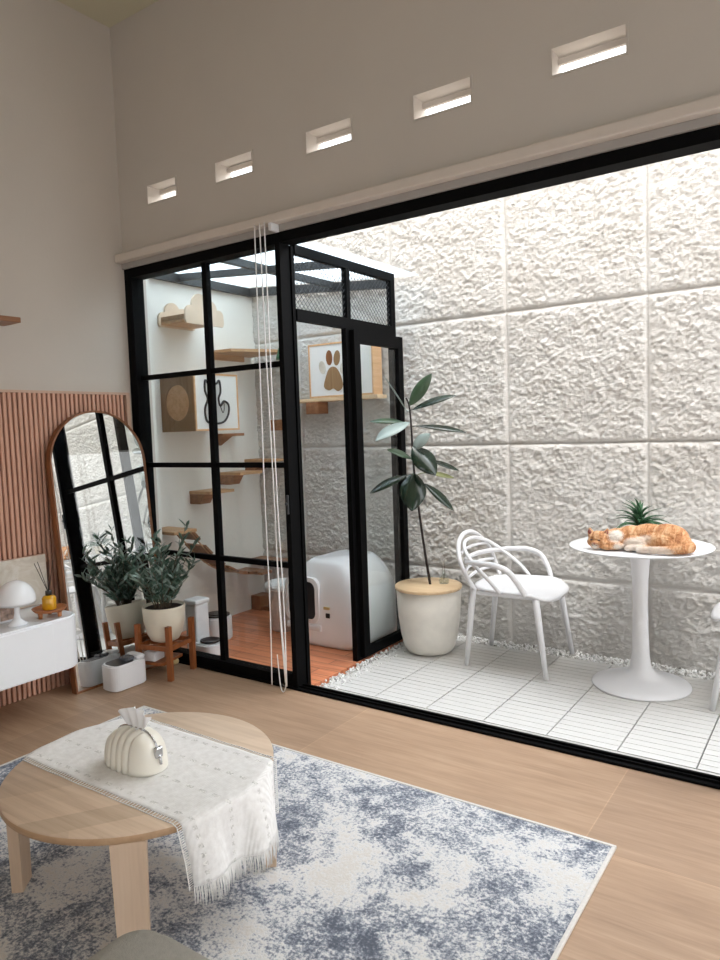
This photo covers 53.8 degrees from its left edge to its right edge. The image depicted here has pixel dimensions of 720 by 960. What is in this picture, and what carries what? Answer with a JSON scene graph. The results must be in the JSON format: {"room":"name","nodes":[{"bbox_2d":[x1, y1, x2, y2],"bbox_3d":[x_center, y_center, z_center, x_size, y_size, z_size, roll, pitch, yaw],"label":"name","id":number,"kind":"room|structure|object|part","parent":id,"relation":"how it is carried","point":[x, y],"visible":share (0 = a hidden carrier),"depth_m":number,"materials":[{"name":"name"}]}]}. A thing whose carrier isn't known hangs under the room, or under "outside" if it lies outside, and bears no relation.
{"room":"living room","nodes":[
{"label":"living room","id":0,"kind":"room"},
{"bbox_2d":[57,0,157,27],"bbox_3d":[-0.832,-2.430,0.536,5.540,0.060,5.420,1,5,35],"label":"ceiling","id":1,"kind":"structure","parent":0,"point":[108,13],"depth_m":3.96,"materials":[{"name":"paint"}]},
{"bbox_2d":[0,0,264,631],"bbox_3d":[-2.615,-0.568,2.819,0.340,3.860,6.850,1,5,35],"label":"wall","id":2,"kind":"structure","parent":0,"point":[61,238],"depth_m":4.03,"materials":[{"name":"paint"}]},
{"bbox_2d":[0,315,20,325],"bbox_3d":[-1.899,-0.784,3.413,0.160,0.027,0.470,1,5,35],"label":"wall shelf","id":3,"kind":"object","parent":2,"relation":"attached to","point":[4,320],"visible":1,"depth_m":3.53,"materials":[{"name":"brown wood"}]},
{"bbox_2d":[0,389,131,706],"bbox_3d":[-1.974,0.369,3.438,0.035,1.619,2.145,1,5,35],"label":"wall panel","id":4,"kind":"object","parent":2,"relation":"attached to","point":[29,419],"visible":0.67,"depth_m":3.76,"materials":[{"name":"brown wood"}]},
{"bbox_2d":[0,605,77,690],"bbox_3d":[-1.937,0.847,3.111,0.407,0.260,1.375,1,5,35],"label":"sideboard","id":5,"kind":"object","parent":4,"relation":"attached to","point":[40,648],"visible":0.98,"depth_m":3.37,"materials":[{"name":"white paint"}]},
{"bbox_2d":[0,607,19,623],"bbox_3d":[-1.700,0.609,3.428,0.016,0.150,0.110,1,5,35],"label":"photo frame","id":6,"kind":"object","parent":5,"relation":"on","point":[6,615],"visible":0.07,"depth_m":3.41,"materials":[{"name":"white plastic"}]},
{"bbox_2d":[0,608,13,621],"bbox_3d":[-1.694,0.609,3.423,0.002,0.130,0.090,1,5,35],"label":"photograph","id":7,"kind":"object","parent":6,"relation":"attached to","point":[6,615],"depth_m":3.41},
{"bbox_2d":[0,580,36,626],"bbox_3d":[-1.626,0.580,3.355,0.178,0.213,0.178,1,5,35],"label":"mushroom lamp","id":8,"kind":"object","parent":5,"relation":"on","point":[15,594],"visible":1,"depth_m":3.31,"materials":[{"name":"white paint"}]},
{"bbox_3d":[-1.627,0.530,3.352,0.178,0.112,0.178,1,5,35],"label":"lamp shade","id":9,"kind":"part","parent":8,"relation":"part of","materials":[{"name":"white paint"}]},
{"bbox_2d":[0,553,47,608],"bbox_3d":[-1.841,0.546,3.565,0.030,0.265,0.575,1,5,35],"label":"canvas","id":10,"kind":"object","parent":5,"relation":"on","point":[24,569],"visible":0.5,"depth_m":3.71},
{"bbox_3d":[-1.648,0.835,3.178,0.008,0.242,0.606,1,5,35],"label":"door","id":11,"kind":"part","parent":5,"relation":"part of","materials":[{"name":"white paint"}]},
{"bbox_2d":[31,603,66,618],"bbox_3d":[-1.531,0.650,3.503,0.164,0.045,0.164,1,5,35],"label":"wooden tray","id":12,"kind":"object","parent":5,"relation":"on","point":[38,610],"visible":0.77,"depth_m":3.48,"materials":[{"name":"brown wood"}]},
{"bbox_2d":[34,561,56,610],"bbox_3d":[-1.547,0.517,3.485,0.100,0.241,0.066,-5,5,-37],"label":"reed diffuser","id":13,"kind":"object","parent":12,"relation":"on","point":[49,600],"visible":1,"depth_m":3.48,"materials":[{"name":"yellow glass"}]},
{"bbox_2d":[42,595,56,610],"bbox_3d":[-1.532,0.601,3.500,0.066,0.070,0.066,1,5,35],"label":"bottle","id":14,"kind":"object","parent":13,"relation":"on","point":[48,601],"depth_m":3.47,"materials":[{"name":"yellow glass"}]},
{"bbox_3d":[-1.974,0.369,3.438,0.035,1.619,2.145,1,5,35],"label":"edge trim","id":15,"kind":"part","parent":4,"relation":"part of","materials":[{"name":"brown wood"}]},
{"bbox_2d":[157,294,223,330],"bbox_3d":[-1.135,-1.117,4.736,0.283,0.197,0.340,1,5,35],"label":"shelf","id":16,"kind":"object","parent":2,"relation":"attached to","point":[190,318],"visible":0.87,"depth_m":4.68,"materials":[{"name":"brown wood"}]},
{"bbox_3d":[-1.244,-1.109,4.813,0.015,0.167,0.320,1,5,35],"label":"cloud panel","id":17,"kind":"part","parent":16,"relation":"part of","materials":[{"name":"beige wood"}]},
{"bbox_3d":[-1.139,-1.044,4.747,0.266,0.020,0.280,1,5,35],"label":"shelf","id":18,"kind":"part","parent":16,"relation":"part of","materials":[{"name":"brown wood"}]},
{"bbox_3d":[-1.024,-1.116,4.660,0.015,0.197,0.340,1,5,35],"label":"cloud panel","id":19,"kind":"part","parent":16,"relation":"part of","materials":[{"name":"beige wood"}]},
{"bbox_2d":[160,374,239,431],"bbox_3d":[-1.075,-0.518,4.793,0.332,0.374,0.395,1,5,35],"label":"house","id":20,"kind":"object","parent":2,"relation":"attached to","point":[184,400],"visible":0.94,"depth_m":4.66,"materials":[{"name":"brown wood"}]},
{"bbox_3d":[-1.190,-0.503,4.641,0.316,0.374,0.014,1,5,35],"label":"panel","id":21,"kind":"part","parent":20,"relation":"part of","materials":[{"name":"brown wood"}]},
{"bbox_3d":[-1.189,-0.503,4.643,0.221,0.232,0.009,1,5,35],"label":"round door","id":22,"kind":"part","parent":20,"relation":"part of","materials":[{"name":"brown wood"}]},
{"bbox_3d":[-0.949,-0.516,4.707,0.005,0.350,0.373,1,5,35],"label":"panel","id":23,"kind":"part","parent":20,"relation":"part of","materials":[{"name":"white paper"}]},
{"bbox_3d":[-0.948,-0.516,4.705,0.009,0.374,0.395,1,5,35],"label":"frame","id":24,"kind":"part","parent":20,"relation":"part of","materials":[{"name":"white wood"}]},
{"bbox_2d":[189,488,233,503],"bbox_3d":[-1.036,0.114,4.975,0.209,0.090,0.230,1,5,35],"label":"step","id":25,"kind":"structure","parent":2,"relation":"attached to","point":[204,496],"depth_m":4.91,"materials":[{"name":"brown wood"}]},
{"bbox_2d":[162,526,271,574],"bbox_3d":[-1.019,0.507,4.947,0.279,0.430,0.920,1,5,35],"label":"bridge","id":26,"kind":"object","parent":2,"relation":"attached to","point":[199,548],"visible":0.7,"depth_m":4.83,"materials":[{"name":"brown wood"}]},
{"bbox_2d":[218,433,243,445],"bbox_3d":[-0.959,-0.295,5.157,0.120,0.085,0.220,1,5,35],"label":"shelf","id":27,"kind":"object","parent":2,"relation":"attached to","point":[222,438],"visible":0.76,"depth_m":5.11,"materials":[{"name":"brown wood"}]},
{"bbox_2d":[220,470,262,484],"bbox_3d":[-0.871,-0.019,5.211,0.209,0.090,0.235,1,5,35],"label":"step","id":28,"kind":"structure","parent":2,"relation":"attached to","point":[230,477],"depth_m":5.14,"materials":[{"name":"brown wood"}]},
{"bbox_2d":[214,348,277,361],"bbox_3d":[-0.810,-0.903,5.130,0.379,0.060,0.440,1,5,35],"label":"shelf","id":29,"kind":"object","parent":2,"relation":"attached to","point":[233,355],"visible":0.71,"depth_m":5.11,"materials":[{"name":"brown wood"}]},
{"bbox_2d":[179,660,719,789],"bbox_3d":[0.824,1.107,2.974,5.190,0.022,0.087,1,5,35],"label":"door track","id":30,"kind":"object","parent":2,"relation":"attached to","point":[682,774],"depth_m":3.06,"materials":[{"name":"black metal"}]},
{"bbox_2d":[145,652,182,665],"bbox_3d":[-1.130,1.024,4.069,0.136,0.015,0.190,0,4,22],"label":"shelf","id":31,"kind":"object","parent":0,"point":[161,662],"depth_m":4.00,"materials":[{"name":"brown wood"}]},
{"bbox_2d":[151,242,417,296],"bbox_3d":[-0.533,-1.317,4.524,1.515,0.178,1.135,1,5,35],"label":"roof","id":32,"kind":"structure","parent":0,"point":[235,276],"depth_m":4.63,"materials":[{"name":"grey metal"}]},
{"bbox_2d":[0,609,719,959],"bbox_3d":[-0.352,1.339,1.317,5.540,0.120,6.650,1,5,35],"label":"floor","id":33,"kind":"structure","parent":0,"point":[657,897],"depth_m":2.76,"materials":[{"name":"brown wood"}]},
{"bbox_2d":[46,410,158,693],"bbox_3d":[-1.425,0.364,4.010,0.184,1.512,0.600,1,5,37],"label":"arched floor mirror","id":34,"kind":"object","parent":33,"relation":"on","point":[96,471],"visible":0.98,"depth_m":3.95,"materials":[{"name":"brown wood"}]},
{"bbox_2d":[102,651,145,691],"bbox_3d":[-1.290,1.045,3.885,0.137,0.156,0.223,1,5,35],"label":"fountain","id":35,"kind":"object","parent":33,"relation":"on","point":[124,672],"visible":1,"depth_m":3.83,"materials":[{"name":"white plastic"}]},
{"bbox_2d":[105,658,132,665],"bbox_3d":[-1.307,0.988,3.859,0.113,0.002,0.128,1,5,35],"label":"basin","id":36,"kind":"object","parent":35,"relation":"in","point":[119,661],"depth_m":3.85,"materials":[{"name":"plastic"}]},
{"bbox_3d":[-1.248,0.971,3.944,0.113,0.020,0.052,1,5,35],"label":"lid","id":37,"kind":"part","parent":35,"relation":"part of","materials":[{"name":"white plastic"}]},
{"bbox_2d":[134,616,196,681],"bbox_3d":[-1.110,0.953,4.059,0.238,0.305,0.238,0,4,22],"label":"plant stand","id":38,"kind":"object","parent":33,"relation":"on","point":[169,646],"visible":0.73,"depth_m":3.99,"materials":[{"name":"brown wood"}]},
{"bbox_3d":[-1.247,0.962,4.002,0.028,0.305,0.028,0,4,22],"label":"leg","id":39,"kind":"part","parent":38,"relation":"part of","materials":[{"name":"brown wood"}]},
{"bbox_2d":[144,650,163,661],"bbox_3d":[-1.170,0.992,4.038,0.075,0.054,0.090,0,4,22],"label":"container","id":40,"kind":"object","parent":38,"relation":"on","point":[150,655],"visible":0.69,"depth_m":4.00,"materials":[{"name":"plastic"}]},
{"bbox_2d":[115,519,200,642],"bbox_3d":[-1.122,0.572,3.958,0.334,0.699,0.398,1,5,35],"label":"plant","id":41,"kind":"object","parent":38,"relation":"on","point":[165,579],"visible":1,"depth_m":3.97,"materials":[{"name":"green plant"}]},
{"bbox_3d":[-1.132,0.501,3.969,0.256,0.462,0.328,1,5,35],"label":"stem","id":42,"kind":"part","parent":41,"relation":"part of","materials":[{"name":"green plant"}]},
{"bbox_3d":[-1.115,0.813,4.049,0.240,0.205,0.240,1,5,35],"label":"pot","id":43,"kind":"part","parent":41,"relation":"part of","materials":[{"name":"beige ceramic"}]},
{"bbox_3d":[-1.052,0.961,3.922,0.028,0.305,0.028,0,4,22],"label":"leg","id":44,"kind":"part","parent":38,"relation":"part of","materials":[{"name":"brown wood"}]},
{"bbox_3d":[-0.973,0.945,4.116,0.028,0.305,0.028,0,4,22],"label":"leg","id":45,"kind":"part","parent":38,"relation":"part of","materials":[{"name":"brown wood"}]},
{"bbox_2d":[184,596,219,654],"bbox_3d":[-0.967,0.908,4.410,0.245,0.335,0.145,1,5,35],"label":"pet feeder","id":46,"kind":"object","parent":33,"relation":"on","point":[196,607],"visible":0.71,"depth_m":4.40,"materials":[{"name":"white plastic"}]},
{"bbox_3d":[-1.023,0.754,4.443,0.112,0.029,0.120,1,5,35],"label":"lid","id":47,"kind":"part","parent":46,"relation":"part of","materials":[{"name":"white plastic"}]},
{"bbox_2d":[196,641,219,654],"bbox_3d":[-0.932,1.038,4.398,0.170,0.075,0.145,1,5,35],"label":"tray","id":48,"kind":"object","parent":46,"relation":"on","point":[212,647],"depth_m":4.33,"materials":[{"name":"white plastic"}]},
{"bbox_2d":[200,637,219,643],"bbox_3d":[-0.925,0.993,4.390,0.128,0.014,0.121,1,5,35],"label":"bowl","id":49,"kind":"object","parent":46,"relation":"on","point":[203,640],"depth_m":4.40,"materials":[{"name":"plastic"}]},
{"bbox_2d":[208,611,232,639],"bbox_3d":[-0.945,0.966,4.708,0.185,0.174,0.180,1,5,35],"label":"fountain","id":50,"kind":"object","parent":33,"relation":"on","point":[213,615],"visible":0.52,"depth_m":4.63,"materials":[{"name":"white plastic"}]},
{"bbox_2d":[251,592,269,610],"bbox_3d":[-0.686,0.937,5.435,0.275,0.110,0.130,1,5,35],"label":"wooden step","id":51,"kind":"structure","parent":33,"relation":"on","point":[260,601],"depth_m":5.44,"materials":[{"name":"brown wood"}]},
{"bbox_2d":[264,578,290,631],"bbox_3d":[-0.523,0.858,4.882,0.256,0.335,0.256,1,5,35],"label":"stool","id":52,"kind":"object","parent":33,"relation":"on","point":[274,601],"visible":0.44,"depth_m":4.80,"materials":[{"name":"beige fabric"}]},
{"bbox_2d":[264,578,285,591],"bbox_3d":[-0.528,0.717,4.872,0.256,0.051,0.256,1,5,35],"label":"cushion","id":53,"kind":"object","parent":52,"relation":"on","point":[274,582],"depth_m":4.80,"materials":[{"name":"white fabric"}]},
{"bbox_2d":[0,706,616,959],"bbox_3d":[-0.610,1.216,2.218,2.304,0.011,1.679,1,5,35],"label":"rug","id":54,"kind":"object","parent":33,"relation":"on","point":[371,866],"visible":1,"depth_m":2.10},
{"bbox_2d":[0,712,276,937],"bbox_3d":[-0.658,1.040,2.184,0.794,0.348,0.794,1,5,35],"label":"round coffee table","id":55,"kind":"object","parent":54,"relation":"on","point":[36,803],"visible":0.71,"depth_m":1.91,"materials":[{"name":"brown wood"}]},
{"bbox_3d":[-1.031,1.068,2.143,0.032,0.323,0.090,-2,4,-6],"label":"leg","id":56,"kind":"part","parent":55,"relation":"part of","materials":[{"name":"brown wood"}]},
{"bbox_3d":[-0.583,1.076,1.817,0.090,0.323,0.032,-3,4,-11],"label":"leg","id":57,"kind":"part","parent":55,"relation":"part of","materials":[{"name":"brown wood"}]},
{"bbox_2d":[22,718,278,905],"bbox_3d":[-0.633,0.975,2.189,0.866,0.230,0.418,1,5,35],"label":"table runner","id":58,"kind":"object","parent":55,"relation":"on","point":[222,797],"visible":0.94,"depth_m":2.02,"materials":[{"name":"fabric"}]},
{"bbox_2d":[104,724,167,777],"bbox_3d":[-0.679,0.804,2.154,0.233,0.117,0.134,1,5,35],"label":"tissue box","id":59,"kind":"object","parent":58,"relation":"on","point":[132,752],"visible":0.96,"depth_m":2.10,"materials":[{"name":"beige ceramic"}]},
{"bbox_2d":[118,707,150,730],"bbox_3d":[-0.682,0.721,2.151,0.139,0.075,0.017,1,5,35],"label":"tissue","id":60,"kind":"object","parent":59,"relation":"on","point":[134,717],"visible":1,"depth_m":2.15,"materials":[{"name":"white paper"}]},
{"bbox_3d":[-0.284,1.036,2.226,0.032,0.323,0.090,-2,4,-6],"label":"leg","id":61,"kind":"part","parent":55,"relation":"part of","materials":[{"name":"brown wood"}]},
{"bbox_2d":[87,930,209,959],"bbox_3d":[-0.341,1.056,1.014,0.485,0.462,0.490,1,5,35],"label":"ottoman","id":62,"kind":"object","parent":54,"relation":"on","point":[138,944],"visible":1,"depth_m":1.23,"materials":[{"name":"fabric"}]},
{"bbox_2d":[285,550,396,650],"bbox_3d":[-0.109,0.758,4.638,0.615,0.534,0.535,1,5,35],"label":"box","id":63,"kind":"object","parent":33,"relation":"on","point":[328,575],"visible":0.62,"depth_m":4.43,"materials":[{"name":"white paint"}]},
{"bbox_2d":[324,686,719,775],"bbox_3d":[1.401,1.172,2.658,3.880,0.100,0.037,1,5,35],"label":"trim","id":64,"kind":"structure","parent":33,"relation":"attached to","point":[324,686],"depth_m":3.10,"materials":[{"name":"metal"}]},
{"bbox_2d":[110,0,719,269],"bbox_3d":[0.734,-1.920,2.774,5.190,1.388,0.125,1,5,35],"label":"wall","id":65,"kind":"structure","parent":0,"point":[197,84],"depth_m":3.25,"materials":[{"name":"paint"}]},
{"bbox_2d":[146,175,176,205],"bbox_3d":[-1.089,-1.635,4.046,0.252,0.115,0.109,1,5,35],"label":"vent","id":66,"kind":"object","parent":65,"relation":"in","point":[173,188],"depth_m":4.06,"materials":[{"name":"paint"}]},
{"bbox_2d":[214,149,253,184],"bbox_3d":[-0.627,-1.627,3.728,0.275,0.115,0.109,1,5,35],"label":"window","id":67,"kind":"structure","parent":65,"relation":"in","point":[249,163],"depth_m":3.74,"materials":[{"name":"paint"}]},
{"bbox_2d":[304,115,352,155],"bbox_3d":[-0.120,-1.620,3.378,0.278,0.115,0.109,1,5,35],"label":"window","id":68,"kind":"structure","parent":65,"relation":"in","point":[348,131],"depth_m":3.39,"materials":[{"name":"paint"}]},
{"bbox_2d":[289,245,401,683],"bbox_3d":[-0.048,-0.093,4.115,0.048,2.310,0.989,1,5,35],"label":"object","id":69,"kind":"structure","parent":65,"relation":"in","point":[345,323],"depth_m":4.05,"materials":[{"name":"black metal"}]},
{"bbox_2d":[349,329,409,657],"bbox_3d":[0.135,0.073,4.310,0.031,1.898,0.532,1,5,35],"label":"door","id":70,"kind":"structure","parent":69,"relation":"attached to","point":[357,337],"depth_m":4.15,"materials":[{"name":"black metal"}]},
{"bbox_2d":[121,113,719,269],"bbox_3d":[0.717,-1.266,2.765,5.190,0.088,0.012,1,5,35],"label":"trim","id":71,"kind":"structure","parent":65,"relation":"attached to","point":[711,120],"depth_m":2.96,"materials":[{"name":"grey paint"}]},
{"bbox_2d":[124,124,719,687],"bbox_3d":[0.000,-0.066,3.425,3.290,2.352,0.115,1,5,35],"label":"window","id":72,"kind":"structure","parent":65,"relation":"in","point":[704,139],"depth_m":3.70,"materials":[{"name":"black metal"}]},
{"bbox_2d":[115,94,719,691],"bbox_3d":[0.733,-0.086,2.818,5.175,2.426,0.069,1,5,35],"label":"roller blind","id":73,"kind":"object","parent":72,"relation":"attached to","point":[707,106],"visible":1,"depth_m":3.09,"materials":[{"name":"fabric"}]},
{"bbox_3d":[-0.495,-0.098,3.640,0.014,2.360,0.031,-4,5,-25],"label":"cord","id":74,"kind":"part","parent":73,"relation":"part of","materials":[{"name":"white fabric"}]},
{"bbox_3d":[-0.445,-0.112,3.599,0.042,2.330,0.019,1,5,35],"label":"cord","id":75,"kind":"part","parent":73,"relation":"part of","materials":[{"name":"white fabric"}]},
{"bbox_3d":[-0.424,-0.102,3.592,0.023,2.350,0.012,-3,4,-18],"label":"cord","id":76,"kind":"part","parent":73,"relation":"part of","materials":[{"name":"white fabric"}]},
{"bbox_3d":[-0.418,0.659,3.662,0.057,0.898,0.018,1,5,35],"label":"cord","id":77,"kind":"part","parent":73,"relation":"part of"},
{"bbox_2d":[412,74,472,121],"bbox_3d":[0.373,-1.612,3.038,0.285,0.115,0.109,1,5,35],"label":"window","id":78,"kind":"structure","parent":65,"relation":"in","point":[468,92],"depth_m":3.04,"materials":[{"name":"paint"}]},
{"bbox_2d":[550,21,627,78],"bbox_3d":[0.879,-1.604,2.689,0.290,0.115,0.109,1,5,35],"label":"window","id":79,"kind":"structure","parent":65,"relation":"in","point":[606,47],"depth_m":2.69,"materials":[{"name":"paint"}]},
{"bbox_2d":[252,148,719,676],"bbox_3d":[1.617,-0.434,3.948,5.830,3.140,0.224,1,5,35],"label":"wall","id":80,"kind":"structure","parent":0,"point":[573,328],"depth_m":4.17,"materials":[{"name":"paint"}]},
{"bbox_2d":[244,458,283,469],"bbox_3d":[-0.720,-0.115,5.366,0.279,0.090,0.145,1,5,35],"label":"step","id":81,"kind":"structure","parent":80,"relation":"attached to","point":[256,459],"depth_m":5.33,"materials":[{"name":"brown wood"}]},
{"bbox_2d":[254,556,287,561],"bbox_3d":[-0.687,0.608,5.413,0.299,0.018,0.145,1,5,35],"label":"corner shelf","id":82,"kind":"object","parent":80,"relation":"attached to","point":[258,557],"visible":0.28,"depth_m":5.42,"materials":[{"name":"brown wood"}]},
{"bbox_2d":[270,419,281,430],"bbox_3d":[-0.595,-0.410,5.294,0.120,0.080,0.095,1,5,35],"label":"block","id":83,"kind":"object","parent":80,"relation":"attached to","point":[277,423],"visible":0.4,"depth_m":5.25,"materials":[{"name":"brown wood"}]},
{"bbox_2d":[300,394,386,413],"bbox_3d":[-0.175,-0.523,4.976,0.790,0.108,0.117,1,5,35],"label":"wall ledge","id":84,"kind":"object","parent":80,"relation":"attached to","point":[316,405],"visible":0.77,"depth_m":5.00,"materials":[{"name":"brown wood"}]},
{"bbox_2d":[308,341,382,398],"bbox_3d":[-0.107,-0.764,4.907,0.545,0.373,0.108,1,5,35],"label":"box","id":85,"kind":"object","parent":80,"relation":"attached to","point":[325,359],"visible":0.84,"depth_m":4.89,"materials":[{"name":"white wood"}]},
{"bbox_2d":[321,643,709,686],"bbox_3d":[1.843,1.190,3.097,4.450,0.170,1.260,1,5,35],"label":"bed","id":86,"kind":"object","parent":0,"point":[481,643],"depth_m":4.12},
{"bbox_2d":[319,634,714,688],"bbox_3d":[1.561,1.081,3.289,3.558,0.046,1.209,1,5,35],"label":"gravel","id":87,"kind":"object","parent":86,"relation":"on","point":[554,652],"visible":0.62,"depth_m":4.09,"materials":[{"name":"white gravel"}]},
{"bbox_2d":[328,641,719,773],"bbox_3d":[1.970,1.098,2.926,4.487,0.030,1.052,1,5,35],"label":"floor","id":88,"kind":"structure","parent":0,"point":[506,687],"depth_m":3.48,"materials":[{"name":"white tile"}]},
{"bbox_2d":[370,373,465,655],"bbox_3d":[0.362,0.208,4.240,0.533,1.664,0.404,-4,5,-23],"label":"rubber plant","id":89,"kind":"object","parent":88,"relation":"on","point":[428,610],"visible":1,"depth_m":4.18,"materials":[{"name":"green plant"}]},
{"bbox_3d":[0.351,0.074,4.251,0.126,1.134,0.016,-2,4,6],"label":"stem","id":90,"kind":"part","parent":89,"relation":"part of","materials":[{"name":"plant"}]},
{"bbox_3d":[0.413,0.640,4.287,0.404,0.021,0.404,1,5,35],"label":"wooden lid","id":91,"kind":"part","parent":89,"relation":"part of","materials":[{"name":"brown wood"}]},
{"bbox_3d":[0.420,0.843,4.302,0.392,0.385,0.392,1,5,35],"label":"planter","id":92,"kind":"part","parent":89,"relation":"part of","materials":[{"name":"beige ceramic"}]},
{"bbox_2d":[439,562,448,583],"bbox_3d":[0.506,0.550,4.288,0.064,0.150,0.064,1,5,35],"label":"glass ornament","id":93,"kind":"object","parent":89,"relation":"on","point":[441,562],"visible":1,"depth_m":4.29,"materials":[{"name":"clear glass"}]},
{"bbox_2d":[456,529,573,680],"bbox_3d":[0.876,0.667,4.066,0.579,0.742,0.591,1,5,32],"label":"armchair","id":94,"kind":"object","parent":88,"relation":"on","point":[536,588],"visible":1,"depth_m":4.01,"materials":[{"name":"white plastic"}]},
{"bbox_3d":[0.624,0.829,4.012,0.077,0.443,0.037,-1,4,12],"label":"leg","id":95,"kind":"part","parent":94,"relation":"part of","materials":[{"name":"white plastic"}]},
{"bbox_3d":[0.820,0.798,4.340,0.037,0.444,0.088,-6,6,-43],"label":"leg","id":96,"kind":"part","parent":94,"relation":"part of","materials":[{"name":"white plastic"}]},
{"bbox_3d":[0.892,0.620,4.053,0.330,0.023,0.380,1,5,32],"label":"under frame","id":97,"kind":"part","parent":94,"relation":"part of","materials":[{"name":"white plastic"}]},
{"bbox_3d":[0.913,0.614,4.039,0.490,0.058,0.501,1,5,32],"label":"seat","id":98,"kind":"part","parent":94,"relation":"part of","materials":[{"name":"white plastic"}]},
{"bbox_3d":[0.957,0.835,3.762,0.038,0.445,0.105,-5,5,-34],"label":"leg","id":99,"kind":"part","parent":94,"relation":"part of","materials":[{"name":"white plastic"}]},
{"bbox_3d":[1.198,0.799,4.150,0.105,0.445,0.038,-1,4,7],"label":"leg","id":100,"kind":"part","parent":94,"relation":"part of","materials":[{"name":"white plastic"}]},
{"bbox_2d":[569,537,715,701],"bbox_3d":[1.429,0.689,3.617,0.686,0.722,0.686,1,5,35],"label":"table","id":101,"kind":"object","parent":88,"relation":"on","point":[639,681],"visible":0.84,"depth_m":3.57,"materials":[{"name":"white plastic"}]},
{"bbox_2d":[587,524,695,554],"bbox_3d":[1.364,0.276,3.439,0.491,0.131,0.237,1,5,37],"label":"cat","id":102,"kind":"object","parent":101,"relation":"on","point":[668,539],"visible":1,"depth_m":3.38},
{"bbox_2d":[616,498,670,527],"bbox_3d":[1.476,0.203,3.712,0.283,0.229,0.269,0,5,26],"label":"potted spiky plant","id":103,"kind":"object","parent":101,"relation":"on","point":[638,518],"visible":0.76,"depth_m":3.71,"materials":[{"name":"green plant"}]},
{"bbox_2d":[709,602,719,711],"bbox_3d":[1.976,0.682,3.335,0.579,0.742,0.591,1,5,32],"label":"armchair","id":104,"kind":"object","parent":88,"relation":"on","point":[715,614],"visible":1,"depth_m":3.27,"materials":[{"name":"white plastic"}]},
{"bbox_3d":[1.665,0.847,3.273,0.105,0.445,0.038,-1,4,7],"label":"leg","id":105,"kind":"part","parent":104,"relation":"part of","materials":[{"name":"white plastic"}]},
{"bbox_3d":[1.936,0.628,3.354,0.490,0.058,0.501,1,5,32],"label":"seat","id":106,"kind":"part","parent":104,"relation":"part of","materials":[{"name":"white plastic"}]}
]}

